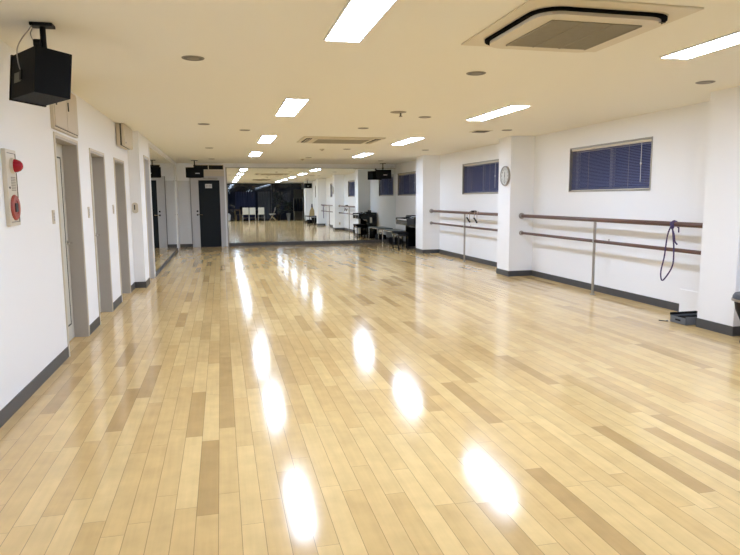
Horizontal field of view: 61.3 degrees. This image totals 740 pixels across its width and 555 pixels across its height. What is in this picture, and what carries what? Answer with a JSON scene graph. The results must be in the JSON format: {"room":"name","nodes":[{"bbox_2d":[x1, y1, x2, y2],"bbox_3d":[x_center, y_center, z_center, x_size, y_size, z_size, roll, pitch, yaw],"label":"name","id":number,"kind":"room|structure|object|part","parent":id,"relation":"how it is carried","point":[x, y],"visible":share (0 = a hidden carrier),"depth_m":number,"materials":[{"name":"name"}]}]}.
{"room":"exercise studio","nodes":[
{"label":"exercise studio","id":0,"kind":"room"},
{"bbox_2d":[0,40,179,409],"bbox_3d":[-3.183,-0.714,7.166,0.370,2.520,23.880,-2,7,-13],"label":"wall","id":1,"kind":"structure","parent":0,"point":[33,332],"depth_m":5.07,"materials":[{"name":"paint"}]},
{"bbox_2d":[0,148,22,225],"bbox_3d":[-2.441,-0.620,4.310,0.102,0.520,0.220,-2,7,-13],"label":"panel","id":2,"kind":"object","parent":1,"relation":"attached to","point":[11,165],"visible":1,"depth_m":4.25,"materials":[{"name":"beige plastic"}]},
{"bbox_2d":[9,158,22,173],"bbox_3d":[-2.428,-0.769,4.295,0.072,0.110,0.110,-2,7,-13],"label":"lamp","id":3,"kind":"object","parent":2,"relation":"attached to","point":[15,166],"depth_m":4.26,"materials":[{"name":"red plastic"}]},
{"bbox_2d":[52,210,55,223],"bbox_3d":[-2.742,-0.525,5.410,0.013,0.120,0.070,-2,7,-13],"label":"light switch","id":4,"kind":"object","parent":1,"relation":"attached to","point":[53,211],"visible":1,"depth_m":5.39,"materials":[{"name":"beige plastic"}]},
{"bbox_2d":[50,93,78,137],"bbox_3d":[-2.873,-1.571,5.880,0.046,0.420,0.940,-2,7,-13],"label":"upper cabinet","id":5,"kind":"object","parent":1,"relation":"attached to","point":[63,115],"visible":0.71,"depth_m":5.85,"materials":[{"name":"beige paint"}]},
{"bbox_3d":[-2.810,-1.548,5.662,0.008,0.373,0.444,-2,7,-13],"label":"door","id":6,"kind":"part","parent":5,"relation":"part of","materials":[{"name":"beige paint"}]},
{"bbox_3d":[-2.915,-1.603,6.102,0.008,0.373,0.444,-2,7,-13],"label":"door","id":7,"kind":"part","parent":5,"relation":"part of","materials":[{"name":"beige paint"}]},
{"bbox_2d":[0,282,134,427],"bbox_3d":[-2.125,1.024,3.012,0.008,0.100,14.950,-2,7,-13],"label":"baseboard","id":8,"kind":"structure","parent":1,"relation":"attached to","point":[11,408],"depth_m":4.79,"materials":[{"name":"grey plastic"}]},
{"bbox_2d":[53,131,89,356],"bbox_3d":[-2.976,-0.332,6.062,0.182,2.036,0.932,-2,7,-13],"label":"door","id":9,"kind":"structure","parent":1,"relation":"in","point":[66,154],"depth_m":6.42,"materials":[{"name":"grey paint"}]},
{"bbox_3d":[-3.024,-0.322,6.052,0.005,1.700,0.620,-2,7,-13],"label":"panel moulding","id":10,"kind":"part","parent":9,"relation":"part of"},
{"bbox_2d":[89,148,112,323],"bbox_3d":[-3.327,-0.505,7.531,0.182,2.016,0.892,-2,7,-13],"label":"door","id":11,"kind":"structure","parent":1,"relation":"in","point":[96,158],"depth_m":7.90,"materials":[{"name":"grey paint"}]},
{"bbox_2d":[113,157,130,301],"bbox_3d":[-3.711,-0.706,9.138,0.182,2.016,0.902,-2,7,-13],"label":"door","id":12,"kind":"structure","parent":1,"relation":"in","point":[119,173],"depth_m":9.52,"materials":[{"name":"grey paint"}]},
{"bbox_2d":[115,123,132,149],"bbox_3d":[-3.642,-2.084,9.257,0.129,0.310,0.840,-2,7,-13],"label":"air conditioner","id":13,"kind":"object","parent":1,"relation":"attached to","point":[124,139],"visible":1,"depth_m":8.88,"materials":[{"name":"beige paint"}]},
{"bbox_2d":[132,203,137,212],"bbox_3d":[-3.793,-1.123,10.071,0.090,0.170,0.030,-2,7,-13],"label":"intercom","id":14,"kind":"object","parent":1,"relation":"attached to","point":[134,205],"visible":1,"depth_m":10.06,"materials":[{"name":"beige plastic"}]},
{"bbox_2d":[135,278,149,287],"bbox_3d":[-3.828,0.087,10.510,0.170,0.100,0.558,-2,7,-13],"label":"baseboard","id":15,"kind":"structure","parent":1,"relation":"attached to","point":[137,284],"depth_m":10.25,"materials":[{"name":"grey plastic"}]},
{"bbox_2d":[143,155,154,282],"bbox_3d":[-3.989,-1.030,11.036,0.172,2.186,0.732,-2,7,-13],"label":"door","id":16,"kind":"structure","parent":1,"relation":"in","point":[146,159],"depth_m":11.33,"materials":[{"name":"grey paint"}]},
{"bbox_2d":[148,143,178,276],"bbox_3d":[-4.759,-1.620,14.646,0.045,2.460,6.470,-2,7,-13],"label":"wall mirror","id":17,"kind":"object","parent":1,"relation":"attached to","point":[162,169],"visible":0.97,"depth_m":13.66,"materials":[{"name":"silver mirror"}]},
{"bbox_3d":[-4.220,-1.335,12.328,0.006,2.330,1.572,-2,7,-13],"label":"mirror panel","id":18,"kind":"part","parent":17,"relation":"part of","materials":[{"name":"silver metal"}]},
{"bbox_3d":[-4.584,-1.525,13.848,0.006,2.330,1.572,-2,7,-13],"label":"mirror panel","id":19,"kind":"part","parent":17,"relation":"part of","materials":[{"name":"mirror"}]},
{"bbox_3d":[-4.948,-1.715,15.369,0.006,2.330,1.572,-2,7,-13],"label":"mirror panel","id":20,"kind":"part","parent":17,"relation":"part of","materials":[{"name":"silver metal"}]},
{"bbox_3d":[-5.311,-1.905,16.889,0.006,2.330,1.572,-2,7,-13],"label":"mirror panel","id":21,"kind":"part","parent":17,"relation":"part of","materials":[{"name":"silver metal"}]},
{"bbox_2d":[176,163,395,245],"bbox_3d":[-2.563,-2.288,19.563,7.350,2.520,0.150,-2,7,-13],"label":"wall","id":22,"kind":"structure","parent":0,"point":[181,170],"depth_m":19.16,"materials":[{"name":"paint"}]},
{"bbox_2d":[177,181,191,243],"bbox_3d":[-5.578,-1.959,18.802,0.368,1.900,0.006,-2,7,-13],"label":"door","id":23,"kind":"structure","parent":22,"relation":"attached to","point":[184,199],"depth_m":18.80,"materials":[{"name":"white paint"}]},
{"bbox_2d":[180,244,192,246],"bbox_3d":[-5.568,-0.967,18.927,0.362,0.100,0.008,-2,7,-13],"label":"baseboard","id":24,"kind":"structure","parent":22,"relation":"attached to","point":[181,245],"depth_m":18.92,"materials":[{"name":"grey plastic"}]},
{"bbox_2d":[190,176,225,246],"bbox_3d":[-4.908,-1.995,18.932,1.002,2.130,0.256,-2,7,-13],"label":"door","id":25,"kind":"structure","parent":22,"relation":"in","point":[207,194],"depth_m":18.95,"materials":[{"name":"grey paint"}]},
{"bbox_2d":[193,165,223,169],"bbox_3d":[-4.866,-3.318,18.792,0.880,0.150,0.026,-2,7,-13],"label":"air vent","id":26,"kind":"object","parent":22,"relation":"in","point":[206,167],"visible":0.73,"depth_m":18.82,"materials":[{"name":"metal"}]},
{"bbox_2d":[204,170,223,175],"bbox_3d":[-4.759,-3.149,18.842,0.670,0.180,0.020,-2,7,-13],"label":"trim","id":27,"kind":"structure","parent":22,"relation":"attached to","point":[206,172],"depth_m":18.84,"materials":[{"name":"beige plastic"}]},
{"bbox_2d":[225,167,395,245],"bbox_3d":[-1.772,-2.246,19.669,5.356,2.400,0.020,-2,7,-13],"label":"wall mirror","id":28,"kind":"object","parent":22,"relation":"attached to","point":[266,206],"visible":0.92,"depth_m":19.63,"materials":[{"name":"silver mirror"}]},
{"bbox_3d":[-3.701,-2.215,19.214,1.328,2.280,0.008,-2,7,-13],"label":"mirror panel","id":29,"kind":"part","parent":28,"relation":"part of","materials":[{"name":"silver metal"}]},
{"bbox_3d":[-2.405,-2.263,19.518,1.328,2.280,0.008,-2,7,-13],"label":"mirror panel","id":30,"kind":"part","parent":28,"relation":"part of","materials":[{"name":"silver metal"}]},
{"bbox_3d":[-1.110,-2.310,19.822,1.328,2.280,0.008,-2,7,-13],"label":"mirror panel","id":31,"kind":"part","parent":28,"relation":"part of","materials":[{"name":"silver metal"}]},
{"bbox_3d":[0.185,-2.358,20.126,1.328,2.280,0.008,-2,7,-13],"label":"mirror panel","id":32,"kind":"part","parent":28,"relation":"part of","materials":[{"name":"silver metal"}]},
{"bbox_2d":[0,243,739,554],"bbox_3d":[0.148,0.464,8.111,7.600,0.100,24.280,-2,7,-13],"label":"floor","id":33,"kind":"structure","parent":0,"point":[350,398],"depth_m":4.07,"materials":[{"name":"brown wood"}]},
{"bbox_2d":[382,229,404,242],"bbox_3d":[0.791,-1.252,19.423,0.506,0.455,1.400,-2,7,-13],"label":"metal bench","id":34,"kind":"object","parent":33,"relation":"on","point":[388,230],"visible":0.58,"depth_m":19.68,"materials":[{"name":"silver metal"}]},
{"bbox_3d":[0.789,-1.468,19.395,0.498,0.020,1.400,-2,7,-13],"label":"seat","id":35,"kind":"part","parent":34,"relation":"part of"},
{"bbox_2d":[389,236,400,244],"bbox_3d":[0.785,-1.178,19.462,0.260,0.299,0.600,-2,7,-13],"label":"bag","id":36,"kind":"object","parent":33,"relation":"on","point":[396,237],"visible":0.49,"depth_m":19.19,"materials":[{"name":"black fabric"}]},
{"bbox_2d":[392,231,408,249],"bbox_3d":[0.860,-1.048,17.631,0.320,0.500,0.640,-2,7,-13],"label":"piano bench","id":37,"kind":"object","parent":33,"relation":"on","point":[394,233],"visible":1,"depth_m":17.39,"materials":[{"name":"black wood"}]},
{"bbox_3d":[0.858,-1.267,17.604,0.320,0.060,0.640,-2,7,-13],"label":"seat","id":38,"kind":"part","parent":37,"relation":"part of","materials":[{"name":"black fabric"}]},
{"bbox_2d":[396,216,415,249],"bbox_3d":[1.185,-1.272,17.393,0.660,1.000,1.103,-2,7,-13],"label":"piano","id":39,"kind":"object","parent":33,"relation":"on","point":[409,222],"visible":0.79,"depth_m":17.78,"materials":[{"name":"black wood"}]},
{"bbox_2d":[396,217,415,225],"bbox_3d":[1.003,-1.561,17.312,0.290,0.195,1.100,-2,7,-13],"label":"shelf","id":40,"kind":"object","parent":39,"relation":"attached to","point":[407,221],"depth_m":16.87,"materials":[{"name":"grey metal"}]},
{"bbox_2d":[429,209,497,261],"bbox_3d":[2.115,-0.934,14.052,0.108,1.154,4.518,-2,7,-13],"label":"ballet barre","id":41,"kind":"object","parent":33,"relation":"on","point":[464,226],"visible":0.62,"depth_m":13.99,"materials":[{"name":"red wood"}]},
{"bbox_3d":[2.112,-1.452,13.986,0.062,0.062,4.496,-2,7,-13],"label":"rail","id":42,"kind":"part","parent":41,"relation":"part of","materials":[{"name":"red wood"}]},
{"bbox_3d":[2.125,-0.895,14.017,0.040,1.074,0.040,-2,7,-13],"label":"post","id":43,"kind":"part","parent":41,"relation":"part of","materials":[{"name":"metal"}]},
{"bbox_3d":[2.114,-1.145,14.025,0.048,0.048,4.496,-2,7,-13],"label":"rail","id":44,"kind":"part","parent":41,"relation":"part of","materials":[{"name":"red wood"}]},
{"bbox_2d":[466,210,478,222],"bbox_3d":[2.237,-1.317,13.473,0.150,0.266,0.576,-2,7,-13],"label":"band","id":45,"kind":"object","parent":41,"relation":"hanging from","point":[474,211],"visible":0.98,"depth_m":13.42,"materials":[{"name":"black plastic"}]},
{"bbox_2d":[519,213,702,294],"bbox_3d":[3.292,-0.319,9.133,0.108,1.154,4.668,-2,7,-13],"label":"ballet barre","id":46,"kind":"object","parent":33,"relation":"on","point":[594,240],"visible":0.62,"depth_m":8.81,"materials":[{"name":"red wood"}]},
{"bbox_3d":[3.287,-0.288,9.161,0.040,1.074,0.040,-2,7,-13],"label":"post","id":47,"kind":"part","parent":46,"relation":"part of","materials":[{"name":"metal"}]},
{"bbox_3d":[3.291,-0.530,9.106,0.048,0.048,4.646,-2,7,-13],"label":"rail","id":48,"kind":"part","parent":46,"relation":"part of","materials":[{"name":"red wood"}]},
{"bbox_3d":[3.289,-0.838,9.067,0.062,0.062,4.646,-2,7,-13],"label":"rail","id":49,"kind":"part","parent":46,"relation":"part of","materials":[{"name":"red wood"}]},
{"bbox_2d":[660,220,678,280],"bbox_3d":[3.651,-0.320,7.558,0.120,0.752,0.275,-2,7,-13],"label":"rope","id":50,"kind":"object","parent":46,"relation":"hanging from","point":[673,221],"visible":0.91,"depth_m":7.50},
{"bbox_2d":[670,311,697,324],"bbox_3d":[3.660,0.462,7.119,0.348,0.106,0.254,-2,7,-13],"label":"storage box","id":51,"kind":"object","parent":33,"relation":"on","point":[684,317],"visible":0.72,"depth_m":7.14,"materials":[{"name":"grey plastic"}]},
{"bbox_2d":[731,292,739,342],"bbox_3d":[3.739,0.398,6.051,0.426,0.500,0.426,-2,7,-13],"label":"round stool","id":52,"kind":"object","parent":33,"relation":"on","point":[736,296],"visible":1,"depth_m":6.04,"materials":[{"name":"metal"}]},
{"bbox_3d":[3.737,0.179,6.023,0.410,0.060,0.410,-2,7,-13],"label":"seat","id":53,"kind":"part","parent":52,"relation":"part of","materials":[{"name":"grey plastic"}]},
{"bbox_2d":[0,0,739,163],"bbox_3d":[0.131,-2.135,7.782,7.600,0.100,24.280,-2,7,-13],"label":"ceiling","id":54,"kind":"structure","parent":0,"point":[128,65],"depth_m":5.49,"materials":[{"name":"white paint"}]},
{"bbox_2d":[9,21,71,106],"bbox_3d":[-2.073,-1.340,3.904,0.418,0.474,0.253,6,10,43],"label":"speaker","id":55,"kind":"object","parent":54,"relation":"hanging from","point":[40,75],"visible":1,"depth_m":3.81},
{"bbox_3d":[-2.198,-1.248,3.889,0.110,0.060,0.009,6,10,42],"label":"terminal plate","id":56,"kind":"part","parent":55,"relation":"part of","materials":[{"name":"grey plastic"}]},
{"bbox_3d":[-2.036,-1.565,3.875,0.130,0.020,0.090,-2,7,-13],"label":"ceiling plate","id":57,"kind":"part","parent":55,"relation":"part of","materials":[{"name":"black plastic"}]},
{"bbox_2d":[181,55,204,60],"bbox_3d":[-1.372,-1.698,4.835,0.173,0.008,0.173,-2,7,-13],"label":"recessed light","id":58,"kind":"object","parent":54,"relation":"in","point":[189,57],"visible":1,"depth_m":4.82,"materials":[{"name":"beige metal"}]},
{"bbox_2d":[185,160,203,177],"bbox_3d":[-4.893,-3.026,17.398,0.480,0.480,0.277,-2,7,-15],"label":"speaker","id":59,"kind":"object","parent":54,"relation":"hanging from","point":[191,172],"visible":1,"depth_m":17.29},
{"bbox_2d":[186,168,203,176],"bbox_3d":[-4.858,-2.911,17.288,0.464,0.264,0.012,-2,7,-15],"label":"grille","id":60,"kind":"object","parent":59,"relation":"attached to","point":[190,172],"depth_m":17.28,"materials":[{"name":"black"}]},
{"bbox_2d":[249,152,262,155],"bbox_3d":[-2.779,-2.988,15.120,0.258,0.012,1.424,-2,7,-13],"label":"recessed light","id":61,"kind":"object","parent":54,"relation":"in","point":[251,153],"visible":1,"depth_m":14.83,"materials":[{"name":"white plastic"}]},
{"bbox_2d":[257,135,276,142],"bbox_3d":[-1.878,-2.517,11.355,0.258,0.012,1.424,-2,7,-13],"label":"recessed light","id":62,"kind":"object","parent":54,"relation":"in","point":[264,138],"visible":1,"depth_m":11.19,"materials":[{"name":"white plastic"}]},
{"bbox_2d":[275,98,308,115],"bbox_3d":[-0.954,-2.035,7.493,0.258,0.012,1.424,-2,7,-13],"label":"recessed light","id":63,"kind":"object","parent":54,"relation":"in","point":[290,106],"visible":1,"depth_m":7.34,"materials":[{"name":"white plastic"}]},
{"bbox_2d":[297,136,385,143],"bbox_3d":[-0.558,-2.545,11.615,1.480,0.040,1.100,-2,7,-13],"label":"air conditioner","id":64,"kind":"object","parent":54,"relation":"attached to","point":[306,139],"visible":1,"depth_m":11.34,"materials":[{"name":"plastic"}]},
{"bbox_2d":[313,139,368,143],"bbox_3d":[-0.557,-2.528,11.613,0.940,0.006,0.750,-2,7,-13],"label":"grille","id":65,"kind":"object","parent":64,"relation":"attached to","point":[329,141],"depth_m":11.54,"materials":[{"name":"beige plastic"}]},
{"bbox_3d":[-0.558,-2.538,11.616,1.040,0.014,0.880,-2,7,-13],"label":"panel","id":66,"kind":"part","parent":64,"relation":"part of","materials":[{"name":"plastic"}]},
{"bbox_2d":[323,0,397,42],"bbox_3d":[-0.030,-1.552,3.631,0.258,0.012,1.424,-2,7,-13],"label":"recessed light","id":67,"kind":"object","parent":54,"relation":"in","point":[357,18],"visible":1,"depth_m":3.79,"materials":[{"name":"white plastic"}]},
{"bbox_2d":[353,153,373,156],"bbox_3d":[-0.191,-3.082,15.727,0.258,0.012,1.424,-2,7,-13],"label":"recessed light","id":68,"kind":"object","parent":54,"relation":"in","point":[362,154],"visible":0.97,"depth_m":15.46,"materials":[{"name":"white plastic"}]},
{"bbox_2d":[376,163,390,178],"bbox_3d":[0.405,-3.336,19.559,0.480,0.480,0.277,-2,7,-10],"label":"speaker","id":69,"kind":"object","parent":54,"relation":"hanging from","point":[380,174],"visible":1,"depth_m":19.45},
{"bbox_2d":[376,170,390,177],"bbox_3d":[0.429,-3.221,19.447,0.464,0.264,0.012,-2,7,-10],"label":"grille","id":70,"kind":"object","parent":69,"relation":"attached to","point":[379,173],"depth_m":19.44,"materials":[{"name":"black"}]},
{"bbox_2d":[390,111,405,116],"bbox_3d":[0.361,-2.079,7.947,0.210,0.056,0.210,-2,7,-13],"label":"sprinkler head","id":71,"kind":"object","parent":54,"relation":"attached to","point":[395,112],"visible":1,"depth_m":7.90},
{"bbox_3d":[0.361,-2.101,7.944,0.210,0.012,0.210,-2,7,-13],"label":"plate","id":72,"kind":"part","parent":71,"relation":"part of","materials":[{"name":"metal"}]},
{"bbox_2d":[391,137,423,144],"bbox_3d":[0.710,-2.612,11.962,0.258,0.012,1.424,-2,7,-13],"label":"recessed light","id":73,"kind":"object","parent":54,"relation":"in","point":[412,139],"visible":1,"depth_m":11.76,"materials":[{"name":"white plastic"}]},
{"bbox_2d":[466,71,485,75],"bbox_3d":[0.935,-1.798,5.499,0.173,0.008,0.173,-2,7,-13],"label":"recessed light","id":74,"kind":"object","parent":54,"relation":"in","point":[473,73],"visible":1,"depth_m":5.48,"materials":[{"name":"beige metal"}]},
{"bbox_2d":[470,130,492,132],"bbox_3d":[1.825,-2.406,10.287,0.300,0.014,0.300,-2,7,-13],"label":"ceiling vent","id":75,"kind":"object","parent":54,"relation":"in","point":[474,131],"visible":1,"depth_m":10.21,"materials":[{"name":"plastic"}]},
{"bbox_2d":[466,105,530,120],"bbox_3d":[1.634,-2.129,8.100,0.258,0.012,1.424,-2,7,-13],"label":"recessed light","id":76,"kind":"object","parent":54,"relation":"in","point":[511,108],"visible":1,"depth_m":7.98,"materials":[{"name":"white plastic"}]},
{"bbox_2d":[461,0,703,52],"bbox_3d":[1.297,-1.589,4.037,1.070,0.059,1.100,-2,7,-13],"label":"air conditioner","id":77,"kind":"object","parent":54,"relation":"attached to","point":[575,26],"visible":1,"depth_m":3.80,"materials":[{"name":"plastic"}]},
{"bbox_2d":[506,20,641,49],"bbox_3d":[1.299,-1.566,4.051,0.608,0.009,0.620,-2,7,-13],"label":"grille","id":78,"kind":"object","parent":77,"relation":"attached to","point":[558,34],"depth_m":3.99,"materials":[{"name":"beige plastic"}]},
{"bbox_3d":[1.299,-1.580,4.050,0.845,0.020,0.845,-2,7,-13],"label":"panel","id":79,"kind":"part","parent":77,"relation":"part of","materials":[{"name":"plastic"}]},
{"bbox_2d":[659,30,739,59],"bbox_3d":[2.558,-1.647,4.239,0.258,0.012,1.424,-2,7,-13],"label":"recessed light","id":80,"kind":"object","parent":54,"relation":"in","point":[728,40],"visible":1,"depth_m":4.57,"materials":[{"name":"white plastic"}]},
{"bbox_2d":[695,80,714,83],"bbox_3d":[3.229,-1.878,6.007,0.173,0.008,0.173,-2,7,-13],"label":"recessed light","id":81,"kind":"object","parent":54,"relation":"in","point":[708,81],"visible":1,"depth_m":5.99,"materials":[{"name":"beige metal"}]},
{"bbox_2d":[416,155,439,249],"bbox_3d":[1.519,-1.920,16.437,0.460,2.520,0.600,-2,7,-13],"label":"wall pillar","id":82,"kind":"structure","parent":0,"point":[427,166],"depth_m":16.18,"materials":[{"name":"paint"}]},
{"bbox_2d":[415,248,438,253],"bbox_3d":[1.520,-0.719,16.587,0.460,0.100,0.616,-2,7,-13],"label":"baseboard","id":83,"kind":"structure","parent":82,"relation":"attached to","point":[416,249],"depth_m":16.31,"materials":[{"name":"grey plastic"}]},
{"bbox_2d":[497,136,534,270],"bbox_3d":[2.690,-1.308,11.543,0.460,2.520,0.500,-2,7,-13],"label":"wall pillar","id":84,"kind":"structure","parent":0,"point":[514,250],"depth_m":11.33,"materials":[{"name":"paint"}]},
{"bbox_2d":[500,166,509,185],"bbox_3d":[2.460,-1.848,11.358,0.035,0.364,0.364,-2,7,-13],"label":"wall clock","id":85,"kind":"object","parent":84,"relation":"attached to","point":[505,171],"visible":1,"depth_m":11.33,"materials":[{"name":"metal"}]},
{"bbox_2d":[496,268,530,275],"bbox_3d":[2.691,-0.108,11.693,0.460,0.100,0.516,-2,7,-13],"label":"baseboard","id":86,"kind":"structure","parent":84,"relation":"attached to","point":[498,271],"depth_m":11.47,"materials":[{"name":"grey plastic"}]},
{"bbox_2d":[396,101,709,302],"bbox_3d":[3.691,-0.966,8.780,0.200,2.520,23.880,-2,7,-13],"label":"wall","id":87,"kind":"structure","parent":0,"point":[680,134],"depth_m":9.13,"materials":[{"name":"paint"}]},
{"bbox_2d":[398,171,415,195],"bbox_3d":[1.179,-2.848,19.011,0.140,0.700,1.950,-2,7,-13],"label":"window","id":88,"kind":"structure","parent":87,"relation":"in","point":[413,171],"depth_m":19.43,"materials":[{"name":"glass"}]},
{"bbox_2d":[399,172,415,194],"bbox_3d":[1.147,-2.847,19.003,0.052,0.660,1.908,-2,7,-13],"label":"blind","id":89,"kind":"object","parent":88,"relation":"attached to","point":[414,174],"visible":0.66,"depth_m":18.99,"materials":[{"name":"blue fabric"}]},
{"bbox_3d":[1.222,-2.850,19.021,0.024,0.560,1.790,-2,7,-13],"label":"pane","id":90,"kind":"part","parent":88,"relation":"part of","materials":[{"name":"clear glass"}]},
{"bbox_2d":[462,159,498,193],"bbox_3d":[2.460,-2.179,13.657,0.140,0.700,2.000,-2,7,-13],"label":"window","id":91,"kind":"structure","parent":87,"relation":"in","point":[483,188],"depth_m":13.89,"materials":[{"name":"glass"}]},
{"bbox_2d":[464,160,498,193],"bbox_3d":[2.428,-2.178,13.650,0.052,0.660,1.958,-2,7,-13],"label":"blind","id":92,"kind":"object","parent":91,"relation":"attached to","point":[493,182],"visible":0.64,"depth_m":13.59,"materials":[{"name":"blue plastic"}]},
{"bbox_3d":[2.434,-2.490,13.612,0.036,0.032,1.958,-2,7,-13],"label":"head rail","id":93,"kind":"part","parent":92,"relation":"part of","materials":[{"name":"beige metal"}]},
{"bbox_3d":[2.503,-2.181,13.668,0.038,0.640,1.964,-2,7,-13],"label":"sash","id":94,"kind":"part","parent":91,"relation":"part of","materials":[{"name":"blue glass"}]},
{"bbox_3d":[2.503,-2.181,13.668,0.024,0.560,1.840,-2,7,-13],"label":"pane","id":95,"kind":"part","parent":91,"relation":"part of","materials":[{"name":"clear glass"}]},
{"bbox_2d":[403,241,678,311],"bbox_3d":[3.598,0.239,8.908,0.008,0.100,23.880,-2,7,-13],"label":"baseboard","id":96,"kind":"structure","parent":87,"relation":"attached to","point":[623,294],"depth_m":9.55,"materials":[{"name":"grey plastic"}]},
{"bbox_2d":[568,136,652,191],"bbox_3d":[3.532,-1.620,9.178,0.140,0.700,2.000,-2,7,-13],"label":"window","id":97,"kind":"structure","parent":87,"relation":"in","point":[651,141],"depth_m":9.16,"materials":[{"name":"glass"}]},
{"bbox_2d":[571,138,651,190],"bbox_3d":[3.500,-1.618,9.170,0.052,0.660,1.958,-2,7,-13],"label":"blind","id":98,"kind":"object","parent":97,"relation":"attached to","point":[633,186],"visible":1,"depth_m":9.06,"materials":[{"name":"blue plastic"}]},
{"bbox_3d":[3.510,-1.298,9.213,0.024,0.014,1.958,-2,7,-13],"label":"rail","id":99,"kind":"part","parent":98,"relation":"part of","materials":[{"name":"beige metal"}]},
{"bbox_3d":[3.506,-1.930,9.133,0.036,0.032,1.958,-2,7,-13],"label":"head rail","id":100,"kind":"part","parent":98,"relation":"part of","materials":[{"name":"beige metal"}]},
{"bbox_3d":[3.575,-1.621,9.188,0.024,0.560,1.840,-2,7,-13],"label":"pane","id":101,"kind":"part","parent":97,"relation":"part of","materials":[{"name":"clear glass"}]},
{"bbox_2d":[679,289,698,311],"bbox_3d":[3.956,0.333,7.384,0.014,0.290,0.810,-2,7,-13],"label":"trim","id":102,"kind":"structure","parent":87,"relation":"attached to","point":[688,301],"depth_m":7.62,"materials":[{"name":"white paint"}]},
{"bbox_2d":[697,86,739,326],"bbox_3d":[3.885,-0.685,6.551,0.460,2.520,0.500,-2,7,-13],"label":"wall pillar","id":103,"kind":"structure","parent":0,"point":[719,279],"depth_m":6.49,"materials":[{"name":"paint"}]},
{"bbox_2d":[695,318,739,335],"bbox_3d":[3.885,0.516,6.701,0.460,0.100,0.516,-2,7,-13],"label":"baseboard","id":104,"kind":"structure","parent":103,"relation":"attached to","point":[701,323],"depth_m":6.58,"materials":[{"name":"grey plastic"}]}
]}

